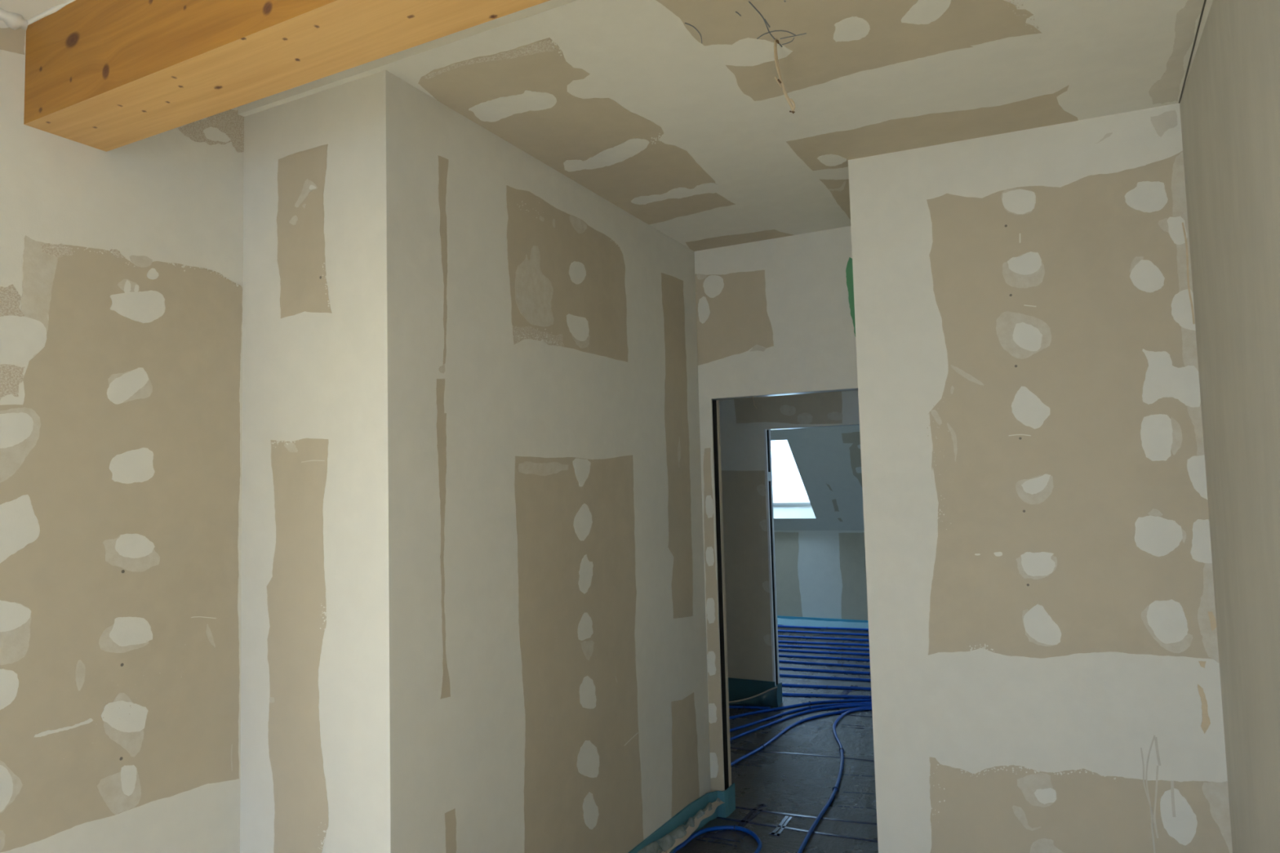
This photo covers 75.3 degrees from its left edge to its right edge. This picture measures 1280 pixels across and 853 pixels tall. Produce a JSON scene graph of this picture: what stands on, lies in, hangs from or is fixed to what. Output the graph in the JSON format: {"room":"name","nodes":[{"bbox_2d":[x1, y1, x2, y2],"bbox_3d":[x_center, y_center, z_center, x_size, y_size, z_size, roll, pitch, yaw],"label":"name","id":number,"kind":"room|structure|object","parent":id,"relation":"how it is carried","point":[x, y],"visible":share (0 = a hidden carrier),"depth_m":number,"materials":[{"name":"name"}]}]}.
{"room":"building under construction","nodes":[
{"label":"building under construction","id":0,"kind":"room"},
{"bbox_2d":[0,19,244,852],"bbox_3d":[-2.142,0.200,0.598,0.102,3.050,4.326,-3,-4,27],"label":"wall","id":1,"kind":"structure","parent":0,"point":[122,268],"depth_m":2.10,"materials":[{"name":"white paint"}]},
{"bbox_2d":[240,69,393,852],"bbox_3d":[-0.926,0.282,2.346,0.668,3.050,0.102,-3,-4,27],"label":"wall","id":2,"kind":"structure","parent":0,"point":[317,740],"depth_m":2.28,"materials":[{"name":"white paint"}]},
{"bbox_2d":[388,71,711,852],"bbox_3d":[-0.219,0.345,3.098,0.102,3.113,2.085,-3,-4,27],"label":"wall","id":3,"kind":"structure","parent":0,"point":[550,673],"depth_m":2.75,"materials":[{"name":"white paint"}]},
{"bbox_2d":[0,0,1213,251],"bbox_3d":[0.368,-1.070,1.879,3.938,0.182,3.977,-3,-4,27],"label":"ceiling","id":4,"kind":"structure","parent":0,"point":[676,114],"depth_m":2.37,"materials":[{"name":"white paint"}]},
{"bbox_2d":[23,0,549,151],"bbox_3d":[-0.294,-0.911,1.475,2.510,0.276,0.189,-3,-4,27],"label":"timber beam","id":5,"kind":"structure","parent":4,"relation":"attached to","point":[105,75],"depth_m":1.75,"materials":[{"name":"brown wood"}]},
{"bbox_2d":[773,39,795,113],"bbox_3d":[0.367,-0.891,2.110,0.051,0.207,0.012,-3,-4,27],"label":"cable","id":6,"kind":"object","parent":4,"relation":"hanging from","point":[780,81],"visible":1,"depth_m":2.11,"materials":[{"name":"grey plastic"}]},
{"bbox_2d":[694,226,857,791],"bbox_3d":[0.834,0.456,3.781,3.943,2.800,0.104,-3,-4,27],"label":"wall","id":7,"kind":"structure","parent":0,"point":[775,317],"depth_m":3.92,"materials":[{"name":"white paint"}]},
{"bbox_2d":[675,624,878,852],"bbox_3d":[-0.378,1.992,5.633,9.400,0.062,7.850,-3,-4,27],"label":"floor","id":8,"kind":"structure","parent":0,"point":[781,788],"depth_m":4.43,"materials":[{"name":"plastic"}]},
{"bbox_2d":[628,782,735,852],"bbox_3d":[-0.044,1.699,3.010,0.147,0.165,2.175,-3,-4,27],"label":"strip","id":9,"kind":"object","parent":8,"relation":"on","point":[688,821],"visible":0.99,"depth_m":3.62,"materials":[{"name":"blue plastic"}]},
{"bbox_2d":[672,824,761,852],"bbox_3d":[0.307,1.792,3.504,0.362,0.024,0.553,-3,-4,27],"label":"pipe","id":10,"kind":"object","parent":8,"relation":"on","point":[734,828],"visible":0.97,"depth_m":3.68,"materials":[{"name":"blue plastic"}]},
{"bbox_2d":[728,705,770,709],"bbox_3d":[0.540,1.931,5.710,0.705,0.024,0.047,-2,-4,6],"label":"pipe","id":11,"kind":"object","parent":8,"relation":"on","point":[744,706],"visible":0.52,"depth_m":5.68,"materials":[{"name":"blue plastic"}]},
{"bbox_2d":[728,677,782,707],"bbox_3d":[0.420,1.894,5.923,1.150,0.208,0.236,-3,-4,21],"label":"strip","id":12,"kind":"object","parent":8,"relation":"on","point":[746,692],"visible":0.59,"depth_m":5.76,"materials":[{"name":"teal plastic"}]},
{"bbox_2d":[728,698,871,719],"bbox_3d":[1.091,1.911,5.629,1.782,0.024,0.230,0,-4,-15],"label":"pipe","id":13,"kind":"object","parent":8,"relation":"on","point":[855,700],"visible":0.58,"depth_m":5.71,"materials":[{"name":"blue plastic"}]},
{"bbox_2d":[729,703,871,741],"bbox_3d":[1.013,1.897,5.323,1.936,0.017,0.323,0,-4,-28],"label":"pipe","id":14,"kind":"object","parent":8,"relation":"on","point":[862,704],"visible":0.62,"depth_m":5.47,"materials":[{"name":"blue plastic"}]},
{"bbox_2d":[729,702,871,732],"bbox_3d":[1.032,1.900,5.426,1.908,0.024,0.323,0,-4,-26],"label":"pipe","id":15,"kind":"object","parent":8,"relation":"on","point":[809,707],"visible":0.69,"depth_m":5.56,"materials":[{"name":"blue plastic"}]},
{"bbox_2d":[730,706,871,766],"bbox_3d":[0.993,1.878,5.086,2.087,0.024,0.367,1,-5,-38],"label":"pipe","id":16,"kind":"object","parent":8,"relation":"on","point":[789,726],"visible":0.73,"depth_m":5.17,"materials":[{"name":"blue plastic"}]},
{"bbox_2d":[777,615,868,628],"bbox_3d":[1.338,2.095,8.980,9.200,0.085,0.122,-3,-4,27],"label":"strip","id":17,"kind":"object","parent":8,"relation":"on","point":[782,620],"visible":0.24,"depth_m":8.71,"materials":[{"name":"teal plastic"}]},
{"bbox_2d":[777,630,868,635],"bbox_3d":[1.848,2.069,8.313,1.332,0.027,0.031,-3,-4,23],"label":"pipe","id":18,"kind":"object","parent":8,"relation":"on","point":[782,631],"visible":0.71,"depth_m":8.31,"materials":[{"name":"blue plastic"}]},
{"bbox_2d":[777,625,868,631],"bbox_3d":[1.909,2.085,8.586,1.369,0.027,0.031,-3,-4,21],"label":"pipe","id":19,"kind":"object","parent":8,"relation":"on","point":[779,626],"visible":0.73,"depth_m":8.58,"materials":[{"name":"blue plastic"}]},
{"bbox_2d":[777,644,869,651],"bbox_3d":[1.688,2.026,7.590,1.209,0.027,0.031,-3,-4,21],"label":"pipe","id":20,"kind":"object","parent":8,"relation":"on","point":[779,646],"visible":0.69,"depth_m":7.59,"materials":[{"name":"blue plastic"}]},
{"bbox_2d":[777,640,869,646],"bbox_3d":[1.734,2.038,7.794,1.240,0.027,0.031,-3,-4,20],"label":"pipe","id":21,"kind":"object","parent":8,"relation":"on","point":[779,642],"visible":0.73,"depth_m":7.79,"materials":[{"name":"blue plastic"}]},
{"bbox_2d":[777,635,869,641],"bbox_3d":[1.787,2.053,8.038,1.285,0.027,0.035,-3,-4,21],"label":"pipe","id":22,"kind":"object","parent":8,"relation":"on","point":[779,636],"visible":0.77,"depth_m":8.03,"materials":[{"name":"blue plastic"}]},
{"bbox_2d":[778,648,869,656],"bbox_3d":[1.645,2.014,7.395,1.180,0.027,0.031,-3,-4,21],"label":"pipe","id":23,"kind":"object","parent":8,"relation":"on","point":[780,650],"visible":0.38,"depth_m":7.38,"materials":[{"name":"blue plastic"}]},
{"bbox_2d":[778,666,870,675],"bbox_3d":[1.490,1.972,6.698,1.069,0.027,0.032,-3,-4,21],"label":"pipe","id":24,"kind":"object","parent":8,"relation":"on","point":[780,668],"visible":0.7,"depth_m":6.69,"materials":[{"name":"blue plastic"}]},
{"bbox_2d":[778,660,870,668],"bbox_3d":[1.542,1.987,6.939,1.115,0.027,0.033,-3,-4,23],"label":"pipe","id":25,"kind":"object","parent":8,"relation":"on","point":[780,661],"visible":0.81,"depth_m":6.92,"materials":[{"name":"blue plastic"}]},
{"bbox_2d":[778,654,870,662],"bbox_3d":[1.596,2.001,7.175,1.145,0.027,0.031,-3,-4,21],"label":"pipe","id":26,"kind":"object","parent":8,"relation":"on","point":[780,655],"visible":0.75,"depth_m":7.16,"materials":[{"name":"blue plastic"}]},
{"bbox_2d":[779,674,871,682],"bbox_3d":[1.439,1.958,6.468,1.030,0.027,0.031,-3,-4,20],"label":"pipe","id":27,"kind":"object","parent":8,"relation":"on","point":[780,675],"visible":0.77,"depth_m":6.46,"materials":[{"name":"blue plastic"}]},
{"bbox_2d":[782,684,871,690],"bbox_3d":[1.378,1.942,6.190,0.979,0.027,0.031,-3,-4,17],"label":"pipe","id":28,"kind":"object","parent":8,"relation":"on","point":[827,686],"visible":0.75,"depth_m":6.18,"materials":[{"name":"blue plastic"}]},
{"bbox_2d":[782,693,871,698],"bbox_3d":[1.323,1.927,5.939,0.937,0.027,0.031,-2,-4,14],"label":"pipe","id":29,"kind":"object","parent":8,"relation":"on","point":[783,694],"visible":0.73,"depth_m":5.92,"materials":[{"name":"blue plastic"}]},
{"bbox_2d":[796,707,871,852],"bbox_3d":[1.112,1.838,4.520,0.483,0.024,2.515,-3,-4,27],"label":"pipe","id":30,"kind":"object","parent":8,"relation":"on","point":[835,788],"visible":0.9,"depth_m":4.21,"materials":[{"name":"blue plastic"}]},
{"bbox_2d":[719,390,859,685],"bbox_3d":[-0.083,0.650,6.368,9.200,2.800,0.103,-3,-4,27],"label":"wall","id":31,"kind":"structure","parent":0,"point":[748,515],"depth_m":5.85,"materials":[{"name":"white paint"}]},
{"bbox_2d":[770,425,864,530],"bbox_3d":[0.946,0.223,8.433,9.200,2.155,2.423,-3,-4,27],"label":"ceiling","id":32,"kind":"structure","parent":0,"point":[828,460],"depth_m":8.15,"materials":[{"name":"white paint"}]},
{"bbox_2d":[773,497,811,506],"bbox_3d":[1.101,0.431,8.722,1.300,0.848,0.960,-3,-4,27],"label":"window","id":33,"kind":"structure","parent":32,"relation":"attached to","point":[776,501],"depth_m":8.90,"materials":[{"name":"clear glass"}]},
{"bbox_2d":[773,530,867,620],"bbox_3d":[1.378,1.675,9.109,9.200,1.110,0.100,-3,-4,27],"label":"wall","id":34,"kind":"structure","parent":0,"point":[820,574],"depth_m":8.78,"materials":[{"name":"white paint"}]},
{"bbox_2d":[848,102,1232,852],"bbox_3d":[1.306,0.372,2.691,1.114,2.800,0.094,-3,-4,23],"label":"wall","id":35,"kind":"structure","parent":0,"point":[1045,674],"depth_m":2.66,"materials":[{"name":"white paint"}]},
{"bbox_2d":[1179,0,1279,852],"bbox_3d":[0.503,0.092,0.013,0.100,3.050,5.692,-3,-4,27],"label":"wall","id":36,"kind":"structure","parent":0,"point":[1229,104],"depth_m":1.96,"materials":[{"name":"paint"}]}
]}

